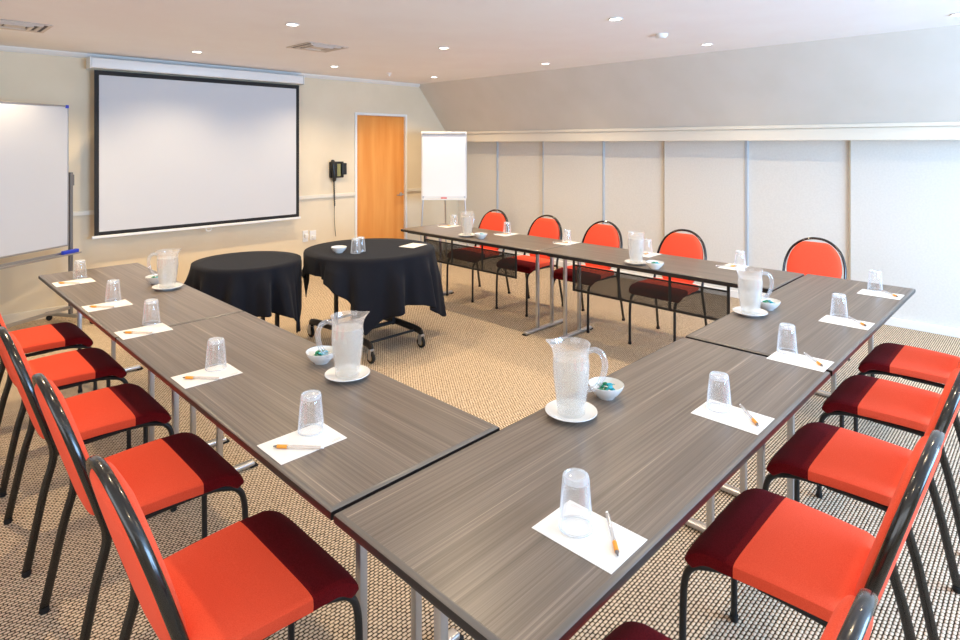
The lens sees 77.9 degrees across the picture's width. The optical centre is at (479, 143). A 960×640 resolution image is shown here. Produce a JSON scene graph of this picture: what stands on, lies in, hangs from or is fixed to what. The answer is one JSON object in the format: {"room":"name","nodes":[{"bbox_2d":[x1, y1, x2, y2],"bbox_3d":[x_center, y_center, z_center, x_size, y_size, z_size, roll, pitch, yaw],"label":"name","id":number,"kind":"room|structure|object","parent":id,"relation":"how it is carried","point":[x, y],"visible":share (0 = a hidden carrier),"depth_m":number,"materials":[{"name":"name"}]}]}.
{"room":"conference room","nodes":[
{"label":"conference room","id":0,"kind":"room"},
{"bbox_2d":[0,51,457,314],"bbox_3d":[-3.299,0.375,6.347,0.120,2.490,8.500,0,0,45],"label":"wall","id":1,"kind":"structure","parent":0,"point":[327,108],"depth_m":6.69,"materials":[{"name":"beige paint"}]},
{"bbox_2d":[86,56,303,238],"bbox_3d":[-2.968,0.060,6.478,0.150,1.785,2.230,0,0,45],"label":"projector screen","id":2,"kind":"object","parent":1,"relation":"attached to","point":[172,153],"visible":1,"depth_m":6.31,"materials":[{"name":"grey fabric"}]},
{"bbox_2d":[0,45,419,86],"bbox_3d":[-3.515,-0.848,6.006,0.050,0.045,7.510,0,0,45],"label":"trim","id":3,"kind":"structure","parent":1,"relation":"attached to","point":[2,47],"depth_m":6.33,"materials":[{"name":"white"}]},
{"bbox_2d":[1,242,457,324],"bbox_3d":[-3.229,1.573,6.321,0.016,0.095,8.360,0,0,45],"label":"baseboard","id":4,"kind":"structure","parent":1,"relation":"attached to","point":[8,318],"depth_m":5.42,"materials":[{"name":"beige"}]},
{"bbox_2d":[73,188,420,215],"bbox_3d":[-3.227,0.667,6.319,0.022,0.045,8.360,0,0,45],"label":"trim","id":5,"kind":"structure","parent":1,"relation":"attached to","point":[88,212],"depth_m":7.51,"materials":[{"name":"beige"}]},
{"bbox_2d":[303,230,307,241],"bbox_3d":[-2.163,1.150,7.383,0.050,0.140,0.070,0,0,45],"label":"power socket","id":6,"kind":"object","parent":1,"relation":"attached to","point":[305,233],"visible":1,"depth_m":7.38,"materials":[{"name":"white plastic"}]},
{"bbox_2d":[310,230,315,239],"bbox_3d":[-2.089,1.150,7.458,0.050,0.120,0.085,0,0,45],"label":"power socket","id":7,"kind":"object","parent":1,"relation":"attached to","point":[313,232],"visible":1,"depth_m":7.45,"materials":[{"name":"white plastic"}]},
{"bbox_2d":[329,160,346,234],"bbox_3d":[-1.831,0.702,7.677,0.109,0.998,0.236,0,0,45],"label":"wall telephone","id":8,"kind":"object","parent":1,"relation":"attached to","point":[338,169],"visible":1,"depth_m":7.67,"materials":[{"name":"black plastic"}]},
{"bbox_2d":[355,112,406,238],"bbox_3d":[-1.369,0.600,8.236,0.125,2.040,0.880,0,0,45],"label":"door","id":9,"kind":"structure","parent":1,"relation":"in","point":[380,138],"depth_m":8.23,"materials":[{"name":"brown wood"}]},
{"bbox_2d":[0,251,959,639],"bbox_3d":[0.096,1.650,3.011,9.600,0.060,8.500,0,0,45],"label":"floor","id":10,"kind":"structure","parent":0,"point":[476,359],"depth_m":2.81,"materials":[{"name":"carpet"}]},
{"bbox_2d":[0,101,92,327],"bbox_3d":[-3.927,0.635,4.494,0.540,1.969,1.924,0,0,13],"label":"whiteboard","id":11,"kind":"object","parent":10,"relation":"on","point":[37,183],"visible":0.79,"depth_m":5.05,"materials":[{"name":"white plastic"}]},
{"bbox_2d":[0,251,81,269],"bbox_3d":[-3.846,0.980,4.609,0.068,0.030,1.665,0,0,13],"label":"tray","id":12,"kind":"object","parent":11,"relation":"on","point":[52,256],"depth_m":5.01,"materials":[{"name":"grey metal"}]},
{"bbox_2d":[61,248,78,254],"bbox_3d":[-3.679,0.969,5.332,0.044,0.035,0.150,0,0,13],"label":"eraser","id":13,"kind":"object","parent":11,"relation":"on","point":[75,250],"visible":1,"depth_m":5.30,"materials":[{"name":"blue plastic"}]},
{"bbox_2d":[0,322,96,392],"bbox_3d":[-2.671,1.175,3.534,0.475,0.890,0.600,0,0,45],"label":"chair","id":14,"kind":"object","parent":10,"relation":"on","point":[43,339],"visible":0.64,"depth_m":3.52,"materials":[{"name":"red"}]},
{"bbox_2d":[0,314,131,497],"bbox_3d":[-2.186,1.175,3.057,0.475,0.890,0.600,0,0,45],"label":"chair","id":15,"kind":"object","parent":10,"relation":"on","point":[73,368],"visible":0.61,"depth_m":3.03,"materials":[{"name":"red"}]},
{"bbox_2d":[0,326,176,577],"bbox_3d":[-1.692,1.175,2.554,0.475,0.890,0.600,0,0,45],"label":"chair","id":16,"kind":"object","parent":10,"relation":"on","point":[99,414],"visible":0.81,"depth_m":2.47,"materials":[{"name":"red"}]},
{"bbox_2d":[32,373,247,639],"bbox_3d":[-1.180,1.175,2.069,0.475,0.890,0.600,0,0,45],"label":"chair","id":17,"kind":"object","parent":10,"relation":"on","point":[164,474],"visible":0.87,"depth_m":2.01,"materials":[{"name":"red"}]},
{"bbox_2d":[38,263,243,446],"bbox_3d":[-2.103,1.250,3.560,1.820,0.740,0.600,0,0,45],"label":"folding table","id":18,"kind":"object","parent":10,"relation":"on","point":[184,304],"visible":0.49,"depth_m":3.36,"materials":[{"name":"grey wood"}]},
{"bbox_2d":[52,278,95,286],"bbox_3d":[-2.578,0.879,3.771,0.148,0.001,0.210,0,0,45],"label":"sheet","id":19,"kind":"object","parent":18,"relation":"on","point":[85,280],"visible":1,"depth_m":3.76,"materials":[{"name":"white paper"}]},
{"bbox_2d":[82,299,132,311],"bbox_3d":[-2.025,0.879,3.228,0.148,0.001,0.210,0,0,45],"label":"sheet","id":20,"kind":"object","parent":18,"relation":"on","point":[119,303],"visible":1,"depth_m":3.23,"materials":[{"name":"white paper"}]},
{"bbox_2d":[145,274,166,283],"bbox_3d":[-2.042,0.856,3.743,0.122,0.047,0.122,0,0,45],"label":"bowl","id":21,"kind":"object","parent":18,"relation":"on","point":[148,278],"visible":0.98,"depth_m":3.71,"materials":[{"name":"white ceramic"}]},
{"bbox_2d":[152,282,182,290],"bbox_3d":[-1.895,0.870,3.604,0.168,0.019,0.168,0,0,45],"label":"saucer","id":22,"kind":"object","parent":18,"relation":"on","point":[164,286],"visible":1,"depth_m":3.63,"materials":[{"name":"white ceramic"}]},
{"bbox_2d":[86,455,362,639],"bbox_3d":[-0.668,1.175,1.563,0.475,0.890,0.600,0,0,45],"label":"chair","id":23,"kind":"object","parent":10,"relation":"on","point":[252,578],"visible":1,"depth_m":1.50,"materials":[{"name":"red fabric"}]},
{"bbox_2d":[261,314,279,326],"bbox_3d":[-1.763,1.254,4.508,0.766,0.732,0.766,0,0,45],"label":"round table","id":24,"kind":"object","parent":10,"relation":"on","point":[277,317],"visible":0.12,"depth_m":4.54,"materials":[{"name":"black"}]},
{"bbox_2d":[184,251,301,332],"bbox_3d":[-1.798,1.152,4.481,0.993,0.539,0.903,0,0,45],"label":"tablecloth","id":25,"kind":"object","parent":24,"relation":"on","point":[256,283],"visible":0.8,"depth_m":4.24,"materials":[{"name":"black fabric"}]},
{"bbox_2d":[116,312,499,639],"bbox_3d":[-0.797,1.250,2.276,1.820,0.740,0.600,0,0,45],"label":"folding table","id":26,"kind":"object","parent":10,"relation":"on","point":[394,430],"visible":0.83,"depth_m":1.98,"materials":[{"name":"grey wood"}]},
{"bbox_2d":[114,323,172,339],"bbox_3d":[-1.579,0.879,2.790,0.148,0.001,0.210,0,0,45],"label":"sheet","id":27,"kind":"object","parent":26,"relation":"on","point":[161,327],"visible":1,"depth_m":2.79,"materials":[{"name":"white paper"}]},
{"bbox_2d":[171,363,242,388],"bbox_3d":[-1.037,0.879,2.257,0.148,0.001,0.210,0,0,45],"label":"sheet","id":28,"kind":"object","parent":26,"relation":"on","point":[214,372],"visible":0.95,"depth_m":2.25,"materials":[{"name":"white paper"}]},
{"bbox_2d":[182,376,221,379],"bbox_3d":[-1.036,0.873,2.214,0.148,0.011,0.011,0,0,3],"label":"pen","id":29,"kind":"object","parent":28,"relation":"on","point":[185,377],"visible":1,"depth_m":2.21,"materials":[{"name":"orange plastic"}]},
{"bbox_2d":[257,422,346,464],"bbox_3d":[-0.524,0.879,1.753,0.148,0.001,0.210,0,0,45],"label":"sheet","id":30,"kind":"object","parent":26,"relation":"on","point":[298,443],"visible":1,"depth_m":1.75,"materials":[{"name":"white paper"}]},
{"bbox_2d":[273,444,323,449],"bbox_3d":[-0.523,0.873,1.709,0.148,0.011,0.011,0,0,3],"label":"pen","id":31,"kind":"object","parent":30,"relation":"on","point":[279,446],"visible":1,"depth_m":1.71,"materials":[{"name":"orange plastic"}]},
{"bbox_2d":[306,346,336,364],"bbox_3d":[-0.638,0.856,2.391,0.122,0.047,0.122,0,0,45],"label":"bowl","id":32,"kind":"object","parent":26,"relation":"on","point":[318,360],"visible":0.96,"depth_m":2.37,"materials":[{"name":"white ceramic"}]},
{"bbox_2d":[325,364,369,381],"bbox_3d":[-0.499,0.870,2.237,0.168,0.019,0.168,0,0,45],"label":"saucer","id":33,"kind":"object","parent":26,"relation":"on","point":[347,372],"visible":1,"depth_m":2.26,"materials":[{"name":"white ceramic"}]},
{"bbox_2d":[308,294,425,363],"bbox_3d":[-0.903,1.242,4.890,1.036,0.755,1.036,0,0,45],"label":"round table","id":34,"kind":"object","parent":10,"relation":"on","point":[337,327],"visible":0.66,"depth_m":4.74,"materials":[{"name":"black"}]},
{"bbox_2d":[302,238,445,335],"bbox_3d":[-0.862,1.141,4.917,1.230,0.563,1.179,0,0,45],"label":"tablecloth","id":35,"kind":"object","parent":34,"relation":"on","point":[378,282],"visible":0.99,"depth_m":4.45,"materials":[{"name":"black fabric"}]},
{"bbox_2d":[331,245,346,252],"bbox_3d":[-1.114,0.836,4.691,0.122,0.047,0.122,0,0,45],"label":"bowl","id":36,"kind":"object","parent":35,"relation":"on","point":[340,248],"visible":1,"depth_m":4.66,"materials":[{"name":"white ceramic"}]},
{"bbox_2d":[399,243,426,247],"bbox_3d":[-0.565,0.859,5.021,0.148,0.001,0.210,0,0,27],"label":"sheet","id":37,"kind":"object","parent":35,"relation":"on","point":[411,245],"visible":1,"depth_m":5.01,"materials":[{"name":"white paper"}]},
{"bbox_2d":[420,132,467,245],"bbox_3d":[-0.485,0.724,8.248,0.681,1.778,0.622,0,0,0],"label":"flip chart","id":38,"kind":"object","parent":10,"relation":"on","point":[443,154],"visible":0.94,"depth_m":7.99,"materials":[{"name":"white paper"}]},
{"bbox_2d":[421,198,465,199],"bbox_3d":[-0.485,0.746,7.973,0.600,0.019,0.050,0,0,0],"label":"marker tray","id":39,"kind":"object","parent":38,"relation":"on","point":[422,198],"depth_m":7.95,"materials":[{"name":"white"}]},
{"bbox_2d":[446,209,509,302],"bbox_3d":[-0.012,1.175,6.411,0.475,0.890,0.600,0,0,45],"label":"chair","id":40,"kind":"object","parent":10,"relation":"on","point":[491,220],"visible":0.36,"depth_m":6.49,"materials":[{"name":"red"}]},
{"bbox_2d":[401,223,576,335],"bbox_3d":[0.037,1.250,5.733,1.820,0.740,0.600,0,0,45],"label":"folding table","id":41,"kind":"object","parent":10,"relation":"on","point":[518,242],"visible":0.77,"depth_m":5.45,"materials":[{"name":"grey wood"}]},
{"bbox_2d":[438,224,458,227],"bbox_3d":[-0.329,0.879,6.345,0.148,0.001,0.210,0,0,45],"label":"sheet","id":42,"kind":"object","parent":41,"relation":"on","point":[444,226],"visible":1,"depth_m":6.31,"materials":[{"name":"white paper"}]},
{"bbox_2d":[458,233,474,236],"bbox_3d":[-0.123,0.870,5.647,0.168,0.019,0.168,0,0,45],"label":"saucer","id":43,"kind":"object","parent":41,"relation":"on","point":[460,234],"visible":0.91,"depth_m":5.67,"materials":[{"name":"white ceramic"}]},
{"bbox_2d":[474,232,487,238],"bbox_3d":[0.009,0.856,5.519,0.122,0.047,0.122,0,0,45],"label":"bowl","id":44,"kind":"object","parent":41,"relation":"on","point":[479,236],"visible":1,"depth_m":5.48,"materials":[{"name":"white ceramic"}]},
{"bbox_2d":[494,232,516,235],"bbox_3d":[0.256,0.879,5.770,0.148,0.001,0.210,0,0,45],"label":"sheet","id":45,"kind":"object","parent":41,"relation":"on","point":[500,234],"visible":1,"depth_m":5.75,"materials":[{"name":"white paper"}]},
{"bbox_2d":[553,241,580,244],"bbox_3d":[0.769,0.879,5.266,0.148,0.001,0.210,0,0,45],"label":"sheet","id":46,"kind":"object","parent":41,"relation":"on","point":[572,242],"visible":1,"depth_m":5.24,"materials":[{"name":"white paper"}]},
{"bbox_2d":[495,215,562,316],"bbox_3d":[0.501,1.175,5.906,0.475,0.890,0.600,0,0,45],"label":"chair","id":47,"kind":"object","parent":10,"relation":"on","point":[540,227],"visible":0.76,"depth_m":5.93,"materials":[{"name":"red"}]},
{"bbox_2d":[333,337,830,639],"bbox_3d":[0.502,1.250,1.855,0.600,0.740,1.820,0,0,45],"label":"folding table","id":48,"kind":"object","parent":10,"relation":"on","point":[458,530],"visible":0.78,"depth_m":1.52,"materials":[{"name":"grey wood"}]},
{"bbox_2d":[545,398,596,422],"bbox_3d":[0.295,0.870,1.924,0.168,0.019,0.168,0,0,45],"label":"saucer","id":49,"kind":"object","parent":48,"relation":"on","point":[566,410],"visible":1,"depth_m":1.94,"materials":[{"name":"white ceramic"}]},
{"bbox_2d":[532,500,646,573],"bbox_3d":[0.245,0.879,1.339,0.210,0.001,0.148,0,0,45],"label":"sheet","id":50,"kind":"object","parent":48,"relation":"on","point":[575,532],"visible":1,"depth_m":1.33,"materials":[{"name":"white paper"}]},
{"bbox_2d":[558,468,592,526],"bbox_3d":[0.219,0.817,1.360,0.080,0.123,0.080,0,0,45],"label":"tumbler","id":51,"kind":"object","parent":50,"relation":"on","point":[570,468],"visible":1,"depth_m":1.36,"materials":[{"name":"clear glass"}]},
{"bbox_2d":[606,511,618,555],"bbox_3d":[0.296,0.873,1.332,0.011,0.011,0.148,0,0,3],"label":"pen","id":52,"kind":"object","parent":50,"relation":"on","point":[614,542],"visible":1,"depth_m":1.28,"materials":[{"name":"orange plastic"}]},
{"bbox_2d":[588,377,623,399],"bbox_3d":[0.438,0.856,2.064,0.122,0.047,0.122,0,0,45],"label":"bowl","id":53,"kind":"object","parent":48,"relation":"on","point":[602,394],"visible":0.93,"depth_m":2.07,"materials":[{"name":"white ceramic"}]},
{"bbox_2d":[691,399,773,434],"bbox_3d":[0.815,0.879,1.919,0.210,0.001,0.148,0,0,45],"label":"sheet","id":54,"kind":"object","parent":48,"relation":"on","point":[717,411],"visible":1,"depth_m":1.91,"materials":[{"name":"white paper"}]},
{"bbox_2d":[739,404,758,425],"bbox_3d":[0.866,0.873,1.912,0.011,0.011,0.148,0,0,3],"label":"pen","id":55,"kind":"object","parent":54,"relation":"on","point":[752,419],"visible":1,"depth_m":1.86,"materials":[{"name":"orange plastic"}]},
{"bbox_2d":[554,221,624,332],"bbox_3d":[0.990,1.175,5.433,0.475,0.890,0.600,0,0,45],"label":"chair","id":56,"kind":"object","parent":10,"relation":"on","point":[597,234],"visible":0.44,"depth_m":5.51,"materials":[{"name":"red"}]},
{"bbox_2d":[628,229,707,344],"bbox_3d":[1.550,1.175,4.876,0.475,0.890,0.600,0,0,45],"label":"chair","id":57,"kind":"object","parent":10,"relation":"on","point":[675,244],"visible":0.44,"depth_m":4.97,"materials":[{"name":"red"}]},
{"bbox_2d":[539,243,803,344],"bbox_3d":[1.341,1.250,4.452,1.820,0.740,0.600,0,0,45],"label":"folding table","id":58,"kind":"object","parent":10,"relation":"on","point":[756,279],"visible":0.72,"depth_m":4.27,"materials":[{"name":"grey wood"}]},
{"bbox_2d":[624,259,645,264],"bbox_3d":[1.142,0.870,4.346,0.168,0.019,0.168,0,0,45],"label":"saucer","id":59,"kind":"object","parent":58,"relation":"on","point":[630,261],"visible":0.93,"depth_m":4.37,"materials":[{"name":"white ceramic"}]},
{"bbox_2d":[633,252,659,257],"bbox_3d":[1.326,0.879,4.719,0.148,0.001,0.210,0,0,45],"label":"sheet","id":60,"kind":"object","parent":58,"relation":"on","point":[637,254],"visible":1,"depth_m":4.71,"materials":[{"name":"white paper"}]},
{"bbox_2d":[646,260,663,268],"bbox_3d":[1.234,0.856,4.186,0.122,0.047,0.122,0,0,45],"label":"bowl","id":61,"kind":"object","parent":58,"relation":"on","point":[651,265],"visible":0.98,"depth_m":4.15,"materials":[{"name":"white ceramic"}]},
{"bbox_2d":[717,263,748,270],"bbox_3d":[1.811,0.879,4.242,0.148,0.001,0.210,0,0,45],"label":"sheet","id":62,"kind":"object","parent":58,"relation":"on","point":[726,266],"visible":1,"depth_m":4.22,"materials":[{"name":"white paper"}]},
{"bbox_2d":[604,588,878,639],"bbox_3d":[0.387,1.175,1.126,0.600,0.890,0.475,0,0,45],"label":"chair","id":63,"kind":"object","parent":10,"relation":"on","point":[852,618],"visible":1,"depth_m":0.96,"materials":[{"name":"red fabric"}]},
{"bbox_2d":[685,274,915,499],"bbox_3d":[1.796,1.250,3.172,0.600,0.740,1.820,0,0,45],"label":"folding table","id":64,"kind":"object","parent":10,"relation":"on","point":[807,299],"visible":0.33,"depth_m":2.92,"materials":[{"name":"grey wood"}]},
{"bbox_2d":[732,306,767,316],"bbox_3d":[1.392,0.870,3.061,0.168,0.019,0.168,0,0,45],"label":"saucer","id":65,"kind":"object","parent":64,"relation":"on","point":[743,310],"visible":1,"depth_m":3.08,"materials":[{"name":"white ceramic"}]},
{"bbox_2d":[755,297,780,310],"bbox_3d":[1.532,0.856,3.159,0.122,0.047,0.122,0,0,45],"label":"bowl","id":66,"kind":"object","parent":64,"relation":"on","point":[765,306],"visible":0.98,"depth_m":3.13,"materials":[{"name":"white ceramic"}]},
{"bbox_2d":[766,349,833,371],"bbox_3d":[1.299,0.879,2.412,0.210,0.001,0.148,0,0,45],"label":"sheet","id":67,"kind":"object","parent":64,"relation":"on","point":[804,361],"visible":1,"depth_m":2.41,"materials":[{"name":"white paper"}]},
{"bbox_2d":[819,315,874,329],"bbox_3d":[1.805,0.879,2.927,0.210,0.001,0.148,0,0,45],"label":"sheet","id":68,"kind":"object","parent":64,"relation":"on","point":[847,322],"visible":1,"depth_m":2.92,"materials":[{"name":"white paper"}]},
{"bbox_2d":[857,289,903,299],"bbox_3d":[2.339,0.879,3.470,0.210,0.001,0.148,0,0,45],"label":"sheet","id":69,"kind":"object","parent":64,"relation":"on","point":[863,291],"visible":1,"depth_m":3.46,"materials":[{"name":"white paper"}]},
{"bbox_2d":[679,430,944,639],"bbox_3d":[0.934,1.175,1.683,0.600,0.890,0.475,0,0,45],"label":"chair","id":70,"kind":"object","parent":10,"relation":"on","point":[807,559],"visible":0.98,"depth_m":1.64,"materials":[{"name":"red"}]},
{"bbox_2d":[782,237,849,360],"bbox_3d":[2.427,1.175,4.434,0.475,0.890,0.600,0,0,45],"label":"chair","id":71,"kind":"object","parent":10,"relation":"on","point":[806,257],"visible":0.3,"depth_m":4.58,"materials":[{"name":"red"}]},
{"bbox_2d":[762,368,959,639],"bbox_3d":[1.400,1.175,2.157,0.600,0.890,0.475,0,0,45],"label":"chair","id":72,"kind":"object","parent":10,"relation":"on","point":[866,469],"visible":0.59,"depth_m":2.12,"materials":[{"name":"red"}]},
{"bbox_2d":[816,359,959,542],"bbox_3d":[1.894,1.175,2.660,0.600,0.890,0.475,0,0,45],"label":"chair","id":73,"kind":"object","parent":10,"relation":"on","point":[907,408],"visible":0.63,"depth_m":2.62,"materials":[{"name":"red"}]},
{"bbox_2d":[853,343,959,431],"bbox_3d":[2.364,1.175,3.138,0.600,0.890,0.475,0,0,45],"label":"chair","id":74,"kind":"object","parent":10,"relation":"on","point":[925,366],"visible":0.72,"depth_m":3.12,"materials":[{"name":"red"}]},
{"bbox_2d":[0,0,959,83],"bbox_3d":[-0.181,-0.900,2.729,9.600,0.060,7.710,0,0,45],"label":"ceiling","id":75,"kind":"structure","parent":0,"point":[401,38],"depth_m":4.48,"materials":[{"name":"white paint"}]},
{"bbox_2d":[0,19,52,32],"bbox_3d":[-3.409,-0.862,4.352,0.400,0.015,0.400,0,0,45],"label":"ceiling vent","id":76,"kind":"object","parent":75,"relation":"in","point":[4,24],"visible":1,"depth_m":4.34,"materials":[{"name":"silver metal"}]},
{"bbox_2d":[285,23,299,26],"bbox_3d":[-1.365,-0.865,4.321,0.104,0.008,0.104,0,0,45],"label":"recessed light","id":77,"kind":"object","parent":75,"relation":"in","point":[286,24],"visible":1,"depth_m":4.31,"materials":[{"name":"white"}]},
{"bbox_2d":[286,42,348,52],"bbox_3d":[-1.459,-0.862,5.338,0.400,0.015,0.400,0,0,45],"label":"ceiling vent","id":78,"kind":"object","parent":75,"relation":"in","point":[310,46],"visible":1,"depth_m":5.29,"materials":[{"name":"silver metal"}]},
{"bbox_2d":[608,17,622,20],"bbox_3d":[0.942,-0.865,4.129,0.104,0.008,0.104,0,0,45],"label":"recessed light","id":79,"kind":"object","parent":75,"relation":"in","point":[613,18],"visible":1,"depth_m":4.12,"materials":[{"name":"white"}]},
{"bbox_2d":[655,33,667,38],"bbox_3d":[1.439,-0.852,4.706,0.100,0.034,0.100,0,0,45],"label":"smoke detector","id":80,"kind":"object","parent":75,"relation":"attached to","point":[658,35],"visible":1,"depth_m":4.67,"materials":[{"name":"white plastic"}]},
{"bbox_2d":[949,13,959,16],"bbox_3d":[3.206,-0.865,3.979,0.104,0.008,0.104,0,0,45],"label":"recessed light","id":81,"kind":"object","parent":75,"relation":"in","point":[954,14],"visible":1,"depth_m":4.00,"materials":[{"name":"white"}]},
{"bbox_2d":[419,25,959,131],"bbox_3d":[2.665,-0.550,5.625,9.400,0.760,0.650,0,0,45],"label":"sloped ceiling","id":82,"kind":"structure","parent":0,"point":[910,75],"depth_m":5.73,"materials":[{"name":"paint"}]},
{"bbox_3d":[3.075,0.794,6.042,9.400,1.652,0.080,0,0,45],"label":"wall","id":83,"kind":"structure","parent":0,"visible":0},
{"bbox_2d":[458,142,497,246],"bbox_3d":[-0.034,0.749,8.985,0.840,1.602,0.051,0,0,45],"label":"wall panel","id":84,"kind":"structure","parent":83,"relation":"in","point":[482,157],"depth_m":8.93,"materials":[{"name":"paint"}]},
{"bbox_2d":[498,141,543,254],"bbox_3d":[0.569,0.749,8.393,0.870,1.602,0.051,0,0,45],"label":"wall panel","id":85,"kind":"structure","parent":83,"relation":"in","point":[520,164],"depth_m":8.38,"materials":[{"name":"paint"}]},
{"bbox_2d":[544,141,604,264],"bbox_3d":[1.214,0.749,7.759,0.959,1.602,0.051,0,0,45],"label":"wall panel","id":86,"kind":"structure","parent":83,"relation":"in","point":[574,171],"depth_m":7.72,"materials":[{"name":"paint"}]},
{"bbox_2d":[605,141,664,277],"bbox_3d":[1.843,0.749,7.140,0.825,1.602,0.051,0,0,45],"label":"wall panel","id":87,"kind":"structure","parent":83,"relation":"in","point":[634,170],"depth_m":7.12,"materials":[{"name":"paint"}]},
{"bbox_2d":[665,141,747,292],"bbox_3d":[2.467,0.749,6.527,0.935,1.602,0.051,0,0,45],"label":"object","id":88,"kind":"structure","parent":83,"relation":"in","point":[706,182],"depth_m":6.45,"materials":[{"name":"fabric"}]},
{"bbox_2d":[457,243,959,337],"bbox_3d":[3.015,1.585,5.982,9.400,0.070,0.090,0,0,45],"label":"baseboard","id":89,"kind":"structure","parent":83,"relation":"attached to","point":[908,324],"depth_m":5.26,"materials":[{"name":"white"}]},
{"bbox_2d":[467,121,959,141],"bbox_3d":[2.961,-0.106,5.926,9.400,0.148,0.405,0,0,45],"label":"trim","id":90,"kind":"structure","parent":83,"relation":"attached to","point":[908,130],"depth_m":5.91,"materials":[{"name":"beige"}]},
{"bbox_2d":[748,140,850,294],"bbox_3d":[3.128,0.749,5.877,0.948,1.602,0.051,0,0,45],"label":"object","id":91,"kind":"structure","parent":83,"relation":"in","point":[798,190],"depth_m":5.88,"materials":[{"name":"fabric"}]},
{"bbox_2d":[851,140,959,328],"bbox_3d":[4.071,0.749,4.937,1.730,1.602,0.020,0,0,45],"label":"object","id":92,"kind":"structure","parent":83,"relation":"in","point":[905,194],"depth_m":5.21,"materials":[{"name":"fabric"}]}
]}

